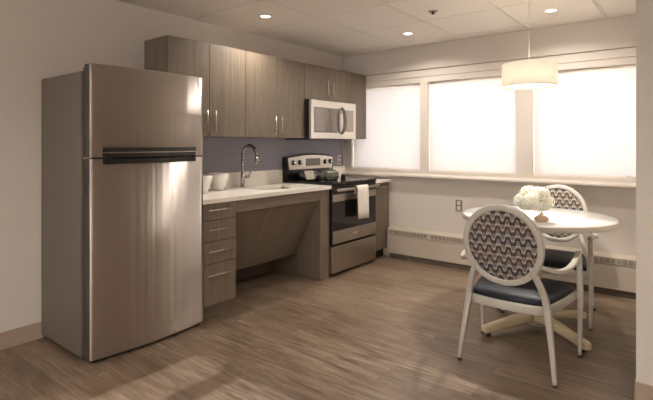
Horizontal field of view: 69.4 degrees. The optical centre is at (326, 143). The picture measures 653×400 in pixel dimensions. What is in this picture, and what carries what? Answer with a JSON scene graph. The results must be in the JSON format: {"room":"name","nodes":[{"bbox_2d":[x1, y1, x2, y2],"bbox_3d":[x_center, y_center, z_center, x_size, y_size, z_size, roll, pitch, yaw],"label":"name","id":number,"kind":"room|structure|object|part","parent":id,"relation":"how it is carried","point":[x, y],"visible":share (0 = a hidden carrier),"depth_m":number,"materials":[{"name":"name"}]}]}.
{"room":"care facility","nodes":[
{"label":"care facility","id":0,"kind":"room"},
{"bbox_2d":[0,0,343,336],"bbox_3d":[-1.970,0.042,2.998,0.150,2.412,7.150,0,0,38],"label":"wall","id":1,"kind":"structure","parent":0,"point":[40,39],"depth_m":3.02,"materials":[{"name":"beige paint"}]},
{"bbox_2d":[0,322,42,349],"bbox_3d":[-2.975,1.196,1.595,0.012,0.103,3.700,0,0,38],"label":"baseboard","id":2,"kind":"structure","parent":1,"relation":"attached to","point":[17,336],"depth_m":2.94,"materials":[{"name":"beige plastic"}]},
{"bbox_2d":[144,35,245,137],"bbox_3d":[-1.025,-0.423,3.789,0.349,0.732,0.744,0,0,38],"label":"upper cabinet","id":3,"kind":"object","parent":1,"relation":"attached to","point":[222,69],"visible":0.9,"depth_m":3.72,"materials":[{"name":"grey wood"}]},
{"bbox_3d":[-1.039,-0.423,3.561,0.019,0.730,0.366,0,0,38],"label":"door","id":4,"kind":"part","parent":3,"relation":"part of","materials":[{"name":"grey wood"}]},
{"bbox_3d":[-0.878,-0.177,3.720,0.035,0.170,0.010,0,0,38],"label":"handle","id":5,"kind":"part","parent":3,"relation":"part of","materials":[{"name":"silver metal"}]},
{"bbox_3d":[-0.808,-0.423,3.853,0.019,0.730,0.372,0,0,38],"label":"door","id":6,"kind":"part","parent":3,"relation":"part of","materials":[{"name":"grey wood"}]},
{"bbox_2d":[236,261,271,280],"bbox_3d":[-0.843,1.198,4.287,0.020,0.100,0.970,0,0,38],"label":"baseboard","id":7,"kind":"structure","parent":1,"relation":"attached to","point":[254,270],"depth_m":4.46,"materials":[{"name":"brown wood"}]},
{"bbox_2d":[223,51,304,137],"bbox_3d":[-0.557,-0.423,4.381,0.349,0.732,0.757,0,0,38],"label":"upper cabinet","id":8,"kind":"object","parent":1,"relation":"attached to","point":[275,86],"visible":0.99,"depth_m":4.25,"materials":[{"name":"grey wood"}]},
{"bbox_3d":[-0.573,-0.423,4.150,0.019,0.730,0.373,0,0,38],"label":"door","id":9,"kind":"part","parent":8,"relation":"part of","materials":[{"name":"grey wood"}]},
{"bbox_3d":[-0.338,-0.423,4.448,0.019,0.730,0.378,0,0,38],"label":"door","id":10,"kind":"part","parent":8,"relation":"part of","materials":[{"name":"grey wood"}]},
{"bbox_2d":[196,137,342,173],"bbox_3d":[-0.600,0.166,4.605,0.008,0.445,2.570,0,0,38],"label":"backsplash","id":11,"kind":"structure","parent":1,"relation":"attached to","point":[220,154],"depth_m":4.53,"materials":[{"name":"tile"}]},
{"bbox_2d":[305,63,349,102],"bbox_3d":[-0.086,-0.616,4.978,0.349,0.347,0.756,0,0,38],"label":"upper cabinet","id":12,"kind":"object","parent":1,"relation":"attached to","point":[321,83],"visible":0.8,"depth_m":4.86,"materials":[{"name":"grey wood"}]},
{"bbox_3d":[-0.101,-0.616,4.749,0.019,0.345,0.376,0,0,38],"label":"door","id":13,"kind":"part","parent":12,"relation":"part of","materials":[{"name":"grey wood"}]},
{"bbox_2d":[286,99,355,139],"bbox_3d":[-0.044,-0.239,4.944,0.440,0.390,0.754,0,0,38],"label":"microwave","id":14,"kind":"object","parent":12,"relation":"attached to","point":[324,120],"visible":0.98,"depth_m":4.77,"materials":[{"name":"silver metal"}]},
{"bbox_3d":[0.179,-0.239,4.921,0.062,0.285,0.050,0,0,38],"label":"door handle","id":15,"kind":"part","parent":14,"relation":"part of","materials":[{"name":"grey metal"}]},
{"bbox_3d":[0.244,-0.242,5.044,0.005,0.230,0.145,0,0,38],"label":"key panel","id":16,"kind":"part","parent":14,"relation":"part of","materials":[{"name":"beige"}]},
{"bbox_3d":[0.134,-0.616,5.046,0.019,0.345,0.374,0,0,38],"label":"door","id":17,"kind":"part","parent":12,"relation":"part of","materials":[{"name":"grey wood"}]},
{"bbox_2d":[350,72,365,138],"bbox_3d":[0.235,-0.423,5.412,0.314,0.732,0.315,0,0,38],"label":"upper cabinet","id":18,"kind":"object","parent":1,"relation":"attached to","point":[357,81],"visible":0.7,"depth_m":5.33,"materials":[{"name":"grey wood"}]},
{"bbox_2d":[0,255,635,399],"bbox_3d":[0.240,1.298,1.157,5.900,0.100,7.300,0,0,38],"label":"floor","id":19,"kind":"structure","parent":0,"point":[383,327],"depth_m":2.78,"materials":[{"name":"brown wood"}]},
{"bbox_2d":[41,63,202,362],"bbox_3d":[-1.327,0.397,3.133,0.684,1.703,0.782,0,0,38],"label":"refrigerator","id":20,"kind":"object","parent":19,"relation":"on","point":[122,173],"visible":1,"depth_m":2.85,"materials":[{"name":"silver metal"}]},
{"bbox_3d":[-1.104,0.656,2.964,0.101,1.136,0.770,0,0,38],"label":"fridge door","id":21,"kind":"part","parent":20,"relation":"part of","materials":[{"name":"silver metal"}]},
{"bbox_3d":[-1.104,-0.190,2.964,0.101,0.531,0.770,0,0,38],"label":"freezer door","id":22,"kind":"part","parent":20,"relation":"part of","materials":[{"name":"silver metal"}]},
{"bbox_3d":[-1.076,0.035,2.941,0.040,0.026,0.632,0,0,38],"label":"freezer handle","id":23,"kind":"part","parent":20,"relation":"part of","materials":[{"name":"black plastic"}]},
{"bbox_2d":[203,201,235,317],"bbox_3d":[-1.001,0.834,3.574,0.653,0.828,0.310,0,0,38],"label":"base cabinet","id":24,"kind":"object","parent":19,"relation":"on","point":[219,219],"visible":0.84,"depth_m":3.40,"materials":[{"name":"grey wood"}]},
{"bbox_3d":[-0.779,0.997,3.400,0.019,0.291,0.308,0,0,38],"label":"drawer","id":25,"kind":"part","parent":24,"relation":"part of","materials":[{"name":"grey wood"}]},
{"bbox_3d":[-0.779,0.771,3.400,0.019,0.152,0.308,0,0,38],"label":"drawer","id":26,"kind":"part","parent":24,"relation":"part of","materials":[{"name":"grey wood"}]},
{"bbox_3d":[-0.779,0.618,3.400,0.019,0.146,0.308,0,0,38],"label":"drawer","id":27,"kind":"part","parent":24,"relation":"part of","materials":[{"name":"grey wood"}]},
{"bbox_3d":[-0.779,0.480,3.400,0.019,0.121,0.308,0,0,38],"label":"drawer","id":28,"kind":"part","parent":24,"relation":"part of","materials":[{"name":"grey wood"}]},
{"bbox_3d":[-0.766,0.926,3.373,0.035,0.010,0.200,0,0,38],"label":"handle","id":29,"kind":"part","parent":24,"relation":"part of","materials":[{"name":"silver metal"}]},
{"bbox_3d":[-0.766,0.759,3.373,0.035,0.010,0.200,0,0,38],"label":"handle","id":30,"kind":"part","parent":24,"relation":"part of","materials":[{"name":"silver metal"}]},
{"bbox_3d":[-0.766,0.606,3.373,0.035,0.010,0.200,0,0,38],"label":"handle","id":31,"kind":"part","parent":24,"relation":"part of","materials":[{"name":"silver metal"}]},
{"bbox_3d":[-0.766,0.469,3.373,0.035,0.010,0.200,0,0,38],"label":"handle","id":32,"kind":"part","parent":24,"relation":"part of","materials":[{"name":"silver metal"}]},
{"bbox_2d":[236,187,328,280],"bbox_3d":[-0.566,0.834,4.152,0.618,0.828,1.132,0,0,38],"label":"base cabinet","id":33,"kind":"object","parent":19,"relation":"on","point":[290,231],"visible":0.76,"depth_m":4.18,"materials":[{"name":"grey wood"}]},
{"bbox_2d":[203,169,331,204],"bbox_3d":[-0.653,0.339,4.022,0.643,0.161,1.444,0,0,38],"label":"countertop","id":34,"kind":"structure","parent":33,"relation":"on","point":[266,179],"depth_m":4.21,"materials":[{"name":"beige stone"}]},
{"bbox_2d":[203,175,212,193],"bbox_3d":[-0.980,0.318,3.695,0.179,0.141,0.179,0,0,38],"label":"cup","id":35,"kind":"object","parent":34,"relation":"on","point":[207,179],"visible":0.42,"depth_m":3.65,"materials":[{"name":"white ceramic"}]},
{"bbox_2d":[207,172,228,190],"bbox_3d":[-0.909,0.316,3.970,0.182,0.144,0.182,0,0,38],"label":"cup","id":36,"kind":"object","parent":34,"relation":"on","point":[219,180],"visible":0.97,"depth_m":3.92,"materials":[{"name":"white ceramic"}]},
{"bbox_2d":[240,144,259,186],"bbox_3d":[-0.671,0.195,4.238,0.242,0.389,0.110,0,0,38],"label":"kitchen faucet","id":37,"kind":"object","parent":34,"relation":"on","point":[243,176],"visible":1,"depth_m":4.25,"materials":[{"name":"silver metal"}]},
{"bbox_2d":[260,187,285,190],"bbox_3d":[-0.465,0.473,4.250,0.352,0.106,0.552,0,0,38],"label":"sink","id":38,"kind":"object","parent":34,"relation":"in","point":[280,187],"visible":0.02,"depth_m":4.48,"materials":[{"name":"silver metal"}]},
{"bbox_3d":[-0.499,0.776,4.011,0.294,0.542,0.990,0,0,38],"label":"sloping panel","id":39,"kind":"part","parent":33,"relation":"part of","materials":[{"name":"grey wood"}]},
{"bbox_3d":[-0.258,0.834,4.543,0.618,0.828,0.136,0,0,38],"label":"panel","id":40,"kind":"part","parent":33,"relation":"part of","materials":[{"name":"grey wood"}]},
{"bbox_2d":[282,153,379,274],"bbox_3d":[0.063,0.674,4.865,0.701,1.148,0.762,0,0,38],"label":"range","id":41,"kind":"object","parent":19,"relation":"on","point":[352,241],"visible":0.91,"depth_m":4.67,"materials":[{"name":"silver metal"}]},
{"bbox_2d":[304,171,314,179],"bbox_3d":[-0.165,0.307,4.646,0.105,0.085,0.049,0,0,-37],"label":"pot holder","id":42,"kind":"object","parent":41,"relation":"on","point":[309,175],"visible":1,"depth_m":4.64,"materials":[{"name":"fabric"}]},
{"bbox_2d":[298,169,321,179],"bbox_3d":[-0.161,0.310,4.812,0.260,0.104,0.260,0,0,38],"label":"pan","id":43,"kind":"object","parent":41,"relation":"on","point":[318,175],"visible":0.52,"depth_m":4.73,"materials":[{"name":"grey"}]},
{"bbox_3d":[-0.161,0.297,4.812,0.260,0.037,0.260,0,0,38],"label":"lid","id":44,"kind":"part","parent":43,"relation":"part of","materials":[{"name":"grey metal"}]},
{"bbox_3d":[-0.160,0.190,5.041,0.008,0.146,0.732,0,0,38],"label":"control panel","id":45,"kind":"part","parent":41,"relation":"part of","materials":[{"name":"silver metal"}]},
{"bbox_2d":[284,176,375,185],"bbox_3d":[0.047,0.377,4.878,0.625,0.028,0.762,0,0,38],"label":"cooktop","id":46,"kind":"object","parent":41,"relation":"in","point":[349,181],"depth_m":4.69,"materials":[{"name":"black glass"}]},
{"bbox_2d":[322,167,338,180],"bbox_3d":[0.039,0.293,4.674,0.176,0.138,0.172,0,0,-8],"label":"cooking pot","id":47,"kind":"object","parent":41,"relation":"on","point":[330,174],"visible":1,"depth_m":4.61,"materials":[{"name":"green ceramic"}]},
{"bbox_3d":[0.039,0.265,4.674,0.170,0.033,0.170,0,0,38],"label":"lid","id":48,"kind":"part","parent":47,"relation":"part of","materials":[{"name":"silver metal"}]},
{"bbox_3d":[0.274,1.087,4.699,0.037,0.251,0.754,0,0,38],"label":"storage drawer","id":49,"kind":"part","parent":41,"relation":"part of","materials":[{"name":"silver metal"}]},
{"bbox_3d":[0.273,0.673,4.699,0.035,0.550,0.754,0,0,38],"label":"oven door","id":50,"kind":"part","parent":41,"relation":"part of","materials":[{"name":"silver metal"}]},
{"bbox_3d":[0.312,0.433,4.669,0.066,0.026,0.744,0,0,38],"label":"door handle","id":51,"kind":"part","parent":41,"relation":"part of","materials":[{"name":"silver metal"}]},
{"bbox_2d":[354,184,368,218],"bbox_3d":[0.349,0.573,4.677,0.065,0.335,0.202,0,0,38],"label":"dish towel","id":52,"kind":"object","parent":41,"relation":"hanging from","point":[363,190],"visible":0.97,"depth_m":4.66,"materials":[{"name":"beige fabric"}]},
{"bbox_2d":[373,182,388,256],"bbox_3d":[0.371,0.834,5.310,0.653,0.828,0.308,0,0,38],"label":"base cabinet","id":53,"kind":"object","parent":19,"relation":"on","point":[382,192],"visible":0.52,"depth_m":5.14,"materials":[{"name":"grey wood"}]},
{"bbox_2d":[333,166,390,182],"bbox_3d":[0.368,0.339,5.314,0.643,0.161,0.314,0,0,38],"label":"countertop","id":54,"kind":"structure","parent":53,"relation":"on","point":[340,169],"depth_m":5.45,"materials":[{"name":"beige stone"}]},
{"bbox_3d":[0.592,0.479,5.136,0.019,0.114,0.304,0,0,38],"label":"drawer","id":55,"kind":"part","parent":53,"relation":"part of","materials":[{"name":"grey wood"}]},
{"bbox_2d":[387,225,635,299],"bbox_3d":[1.642,1.075,4.457,2.430,0.345,0.073,0,0,38],"label":"baseboard heater","id":56,"kind":"object","parent":19,"relation":"on","point":[614,273],"visible":0.43,"depth_m":4.67,"materials":[{"name":"beige metal"}]},
{"bbox_2d":[457,204,583,388],"bbox_3d":[1.094,0.785,2.733,0.619,0.927,0.571,0,0,38],"label":"dining chair","id":57,"kind":"object","parent":19,"relation":"on","point":[502,243],"visible":1,"depth_m":2.56,"materials":[{"name":"wood"}]},
{"bbox_3d":[0.893,0.652,2.912,0.085,0.054,0.520,0,0,29],"label":"armrest","id":58,"kind":"part","parent":57,"relation":"part of","materials":[{"name":"white wood"}]},
{"bbox_3d":[0.824,0.941,2.705,0.076,0.594,0.133,0,0,-37],"label":"leg","id":59,"kind":"part","parent":57,"relation":"part of","materials":[{"name":"white wood"}]},
{"bbox_3d":[1.029,0.942,3.114,0.036,0.589,0.033,0,0,38],"label":"leg","id":60,"kind":"part","parent":57,"relation":"part of","materials":[{"name":"white wood"}]},
{"bbox_3d":[0.948,0.546,2.548,0.370,0.389,0.081,0,0,38],"label":"backrest","id":61,"kind":"part","parent":57,"relation":"part of","materials":[{"name":"fabric"}]},
{"bbox_3d":[0.948,0.546,2.548,0.429,0.450,0.099,0,0,38],"label":"frame","id":62,"kind":"part","parent":57,"relation":"part of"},
{"bbox_3d":[1.123,0.839,2.769,0.526,0.068,0.462,0,0,38],"label":"seat","id":63,"kind":"part","parent":57,"relation":"part of","materials":[{"name":"black leather"}]},
{"bbox_3d":[1.123,0.885,2.769,0.536,0.050,0.477,0,0,38],"label":"seat frame","id":64,"kind":"part","parent":57,"relation":"part of","materials":[{"name":"white wood"}]},
{"bbox_3d":[1.130,0.941,2.464,0.133,0.594,0.076,0,0,23],"label":"leg","id":65,"kind":"part","parent":57,"relation":"part of","materials":[{"name":"white wood"}]},
{"bbox_3d":[1.316,0.652,2.578,0.520,0.054,0.085,0,0,-42],"label":"armrest","id":66,"kind":"part","parent":57,"relation":"part of","materials":[{"name":"white wood"}]},
{"bbox_3d":[1.481,0.942,2.757,0.036,0.589,0.033,0,0,38],"label":"leg","id":67,"kind":"part","parent":57,"relation":"part of","materials":[{"name":"white wood"}]},
{"bbox_2d":[463,206,618,352],"bbox_3d":[1.422,0.866,3.199,0.956,0.765,0.956,0,0,38],"label":"round table","id":68,"kind":"object","parent":19,"relation":"on","point":[561,221],"visible":0.57,"depth_m":3.06,"materials":[{"name":"white laminate"}]},
{"bbox_2d":[513,185,554,221],"bbox_3d":[1.295,0.371,2.950,0.213,0.222,0.206,0,0,-7],"label":"flower arrangement","id":69,"kind":"object","parent":68,"relation":"on","point":[536,198],"visible":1,"depth_m":2.89,"materials":[{"name":"white plant"}]},
{"bbox_2d":[500,184,598,330],"bbox_3d":[1.690,0.785,3.541,0.619,0.927,0.571,0,0,36],"label":"dining chair","id":70,"kind":"object","parent":19,"relation":"on","point":[565,197],"visible":0.38,"depth_m":3.52,"materials":[{"name":"wood"}]},
{"bbox_3d":[1.828,0.546,3.732,0.370,0.389,0.081,0,0,36],"label":"backrest","id":71,"kind":"part","parent":70,"relation":"part of","materials":[{"name":"fabric"}]},
{"bbox_3d":[1.663,0.839,3.503,0.526,0.068,0.462,0,0,36],"label":"seat","id":72,"kind":"part","parent":70,"relation":"part of","materials":[{"name":"black leather"}]},
{"bbox_3d":[1.663,0.885,3.503,0.536,0.050,0.477,0,0,36],"label":"seat frame","id":73,"kind":"part","parent":70,"relation":"part of","materials":[{"name":"white wood"}]},
{"bbox_3d":[1.828,0.546,3.732,0.429,0.450,0.099,0,0,36],"label":"frame","id":74,"kind":"part","parent":70,"relation":"part of","materials":[{"name":"white wood"}]},
{"bbox_3d":[1.959,0.941,3.580,0.076,0.594,0.133,0,0,-39],"label":"leg","id":75,"kind":"part","parent":70,"relation":"part of","materials":[{"name":"white wood"}]},
{"bbox_3d":[1.773,0.942,3.163,0.036,0.589,0.033,0,0,36],"label":"leg","id":76,"kind":"part","parent":70,"relation":"part of","materials":[{"name":"white wood"}]},
{"bbox_3d":[1.900,0.652,3.370,0.085,0.054,0.520,0,0,27],"label":"armrest","id":77,"kind":"part","parent":70,"relation":"part of","materials":[{"name":"white wood"}]},
{"bbox_2d":[116,0,635,55],"bbox_3d":[0.236,-1.054,1.192,5.834,0.020,7.238,0,0,38],"label":"ceiling","id":78,"kind":"structure","parent":0,"point":[464,19],"depth_m":3.83,"materials":[{"name":"paint"}]},
{"bbox_2d":[259,14,272,18],"bbox_3d":[-0.499,-1.042,3.857,0.116,0.005,0.116,0,0,38],"label":"recessed light","id":79,"kind":"object","parent":78,"relation":"in","point":[265,16],"visible":1,"depth_m":3.86,"materials":[{"name":"beige plastic"}]},
{"bbox_2d":[157,0,607,53],"bbox_3d":[0.240,-1.054,1.157,5.600,0.017,7.000,0,0,38],"label":"trim","id":80,"kind":"structure","parent":78,"relation":"attached to","point":[595,1],"depth_m":3.87,"materials":[{"name":"silver metal"}]},
{"bbox_2d":[402,32,413,34],"bbox_3d":[0.771,-1.042,4.459,0.116,0.005,0.116,0,0,38],"label":"recessed light","id":81,"kind":"object","parent":78,"relation":"in","point":[404,33],"visible":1,"depth_m":4.45,"materials":[{"name":"beige plastic"}]},
{"bbox_2d":[428,10,437,14],"bbox_3d":[0.839,-1.034,3.720,0.076,0.020,0.076,0,0,38],"label":"sprinkler","id":82,"kind":"object","parent":78,"relation":"attached to","point":[432,12],"visible":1,"depth_m":3.71,"materials":[{"name":"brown metal"}]},
{"bbox_2d":[502,59,557,89],"bbox_3d":[1.380,-0.716,3.213,0.352,0.654,0.352,0,0,38],"label":"pendant lamp","id":83,"kind":"object","parent":78,"relation":"hanging from","point":[538,73],"visible":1,"depth_m":3.07,"materials":[{"name":"fabric"}]},
{"bbox_2d":[504,84,555,87],"bbox_3d":[1.380,-0.400,3.213,0.340,0.001,0.340,0,0,38],"label":"diffuser","id":84,"kind":"object","parent":83,"relation":"attached to","point":[520,85],"depth_m":3.23,"materials":[{"name":"white plastic"}]},
{"bbox_2d":[543,8,558,12],"bbox_3d":[1.752,-1.042,3.684,0.116,0.005,0.116,0,0,38],"label":"recessed light","id":85,"kind":"object","parent":78,"relation":"in","point":[550,10],"visible":1,"depth_m":3.69,"materials":[{"name":"beige plastic"}]},
{"bbox_2d":[343,14,635,255],"bbox_3d":[1.520,0.042,4.682,3.240,2.412,0.182,0,0,38],"label":"wall","id":86,"kind":"structure","parent":0,"point":[419,203],"depth_m":4.56,"materials":[{"name":"beige paint"}]},
{"bbox_2d":[353,83,419,170],"bbox_3d":[0.681,-0.171,5.338,0.893,0.964,0.047,0,0,38],"label":"roller shade","id":87,"kind":"object","parent":86,"relation":"attached to","point":[392,141],"visible":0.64,"depth_m":5.28,"materials":[{"name":"fabric"}]},
{"bbox_2d":[420,82,427,170],"bbox_3d":[1.029,-0.183,4.987,0.084,0.938,0.012,0,0,38],"label":"trim","id":88,"kind":"structure","parent":86,"relation":"attached to","point":[423,85],"depth_m":4.98,"materials":[{"name":"beige paint"}]},
{"bbox_2d":[455,200,461,210],"bbox_3d":[1.332,0.620,4.750,0.070,0.115,0.008,0,0,38],"label":"wall outlet","id":89,"kind":"object","parent":86,"relation":"attached to","point":[458,203],"visible":1,"depth_m":4.75,"materials":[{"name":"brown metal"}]},
{"bbox_2d":[429,76,516,174],"bbox_3d":[1.457,-0.171,4.726,0.906,0.964,0.047,0,0,38],"label":"roller shade","id":90,"kind":"object","parent":86,"relation":"attached to","point":[473,122],"visible":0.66,"depth_m":4.70,"materials":[{"name":"fabric"}]},
{"bbox_2d":[342,168,635,187],"bbox_3d":[1.404,0.321,4.655,3.090,0.070,0.068,0,0,38],"label":"trim","id":91,"kind":"structure","parent":86,"relation":"attached to","point":[562,180],"depth_m":4.44,"materials":[{"name":"beige paint"}]},
{"bbox_2d":[366,47,635,86],"bbox_3d":[1.538,-0.717,4.583,2.790,0.130,0.014,0,0,38],"label":"trim","id":92,"kind":"structure","parent":86,"relation":"attached to","point":[628,53],"depth_m":4.56,"materials":[{"name":"beige paint"}]},
{"bbox_2d":[517,89,532,174],"bbox_3d":[1.829,-0.183,4.354,0.135,0.938,0.012,0,0,38],"label":"trim","id":93,"kind":"structure","parent":86,"relation":"attached to","point":[524,97],"depth_m":4.34,"materials":[{"name":"beige paint"}]},
{"bbox_2d":[534,64,635,178],"bbox_3d":[2.296,-0.171,4.063,0.952,0.964,0.047,0,0,38],"label":"roller shade","id":94,"kind":"object","parent":86,"relation":"attached to","point":[585,124],"visible":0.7,"depth_m":4.07,"materials":[{"name":"fabric"}]},
{"bbox_2d":[636,0,652,385],"bbox_3d":[3.050,0.042,2.222,2.510,2.412,1.846,0,0,38],"label":"wall","id":95,"kind":"structure","parent":0,"point":[644,8],"depth_m":2.25,"materials":[{"name":"beige paint"}]},
{"bbox_2d":[634,378,635,399],"bbox_3d":[2.031,1.196,2.966,0.012,0.103,1.740,0,0,38],"label":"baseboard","id":96,"kind":"structure","parent":95,"relation":"attached to","point":[635,378],"depth_m":2.28,"materials":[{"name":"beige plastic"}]},
{"bbox_2d":[636,381,652,399],"bbox_3d":[2.474,1.196,1.493,2.510,0.103,0.012,0,0,38],"label":"baseboard","id":97,"kind":"structure","parent":95,"relation":"attached to","point":[643,391],"depth_m":2.25,"materials":[{"name":"beige plastic"}]}
]}

